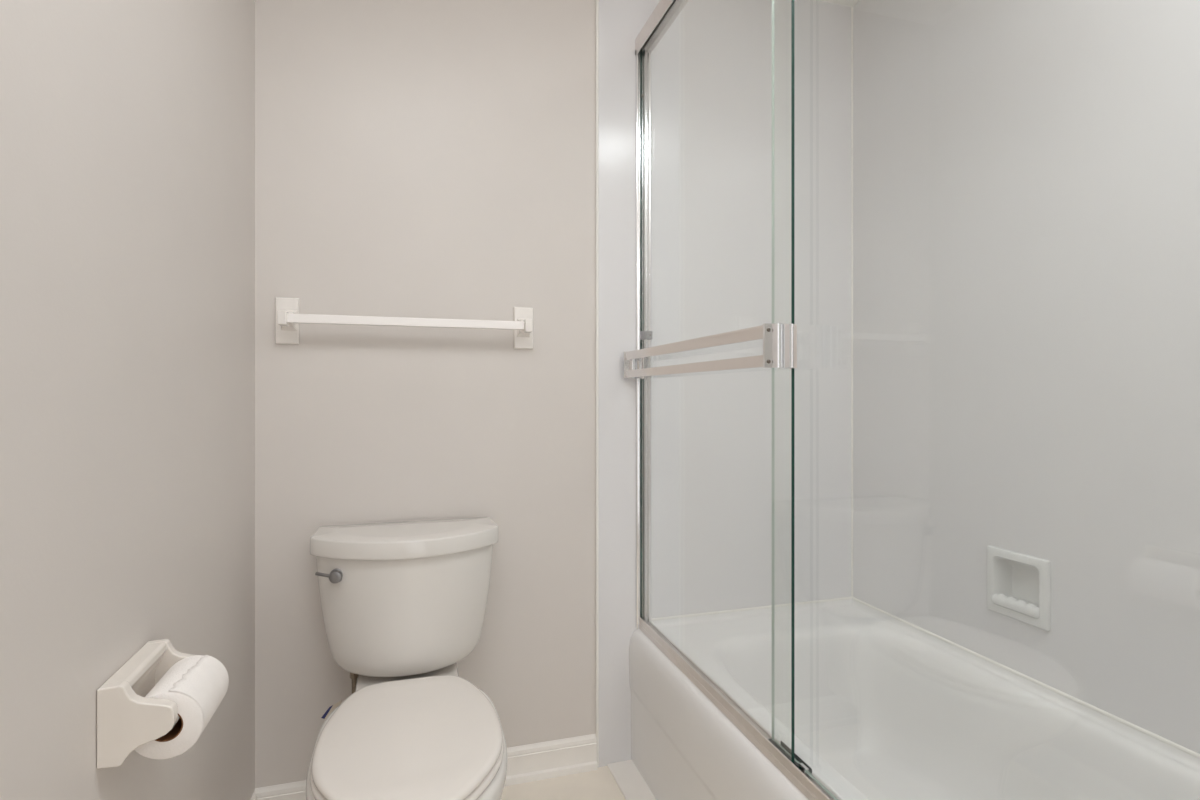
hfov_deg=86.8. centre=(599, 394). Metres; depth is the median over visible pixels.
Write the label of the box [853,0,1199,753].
wall
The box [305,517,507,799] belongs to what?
toilet
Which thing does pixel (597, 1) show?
trim
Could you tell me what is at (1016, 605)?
soap shelf
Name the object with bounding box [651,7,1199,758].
trim
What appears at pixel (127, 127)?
wall
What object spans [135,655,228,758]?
toilet paper roll
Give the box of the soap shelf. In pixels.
[991,593,1039,618]
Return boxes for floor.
[501,766,624,799]
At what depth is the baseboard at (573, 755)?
1.72 m
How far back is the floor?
1.67 m
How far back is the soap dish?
1.48 m
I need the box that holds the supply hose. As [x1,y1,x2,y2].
[321,673,357,718]
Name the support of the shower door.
on the bathtub
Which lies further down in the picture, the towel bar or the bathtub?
the bathtub
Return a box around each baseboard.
[251,793,256,799]
[254,734,596,799]
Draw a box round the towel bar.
[275,297,532,348]
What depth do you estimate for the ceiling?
1.99 m
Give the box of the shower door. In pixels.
[623,0,841,799]
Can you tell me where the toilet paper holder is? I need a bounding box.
[97,639,194,768]
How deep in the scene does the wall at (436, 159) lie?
1.73 m
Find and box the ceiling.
[818,0,859,6]
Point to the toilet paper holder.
(127, 720)
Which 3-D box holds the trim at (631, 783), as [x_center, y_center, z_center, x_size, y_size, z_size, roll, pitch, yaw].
[0.274,1.034,1.062,0.074,0.006,1.514,0,0,-17]
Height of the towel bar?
0.113 m
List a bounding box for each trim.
[596,0,598,766]
[607,760,655,799]
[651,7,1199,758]
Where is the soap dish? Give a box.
[987,545,1050,630]
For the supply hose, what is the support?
attached to the toilet
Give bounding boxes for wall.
[0,0,254,799]
[255,0,850,787]
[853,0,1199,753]
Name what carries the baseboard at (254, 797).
attached to the wall at (127, 127)
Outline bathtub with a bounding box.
[629,599,1199,799]

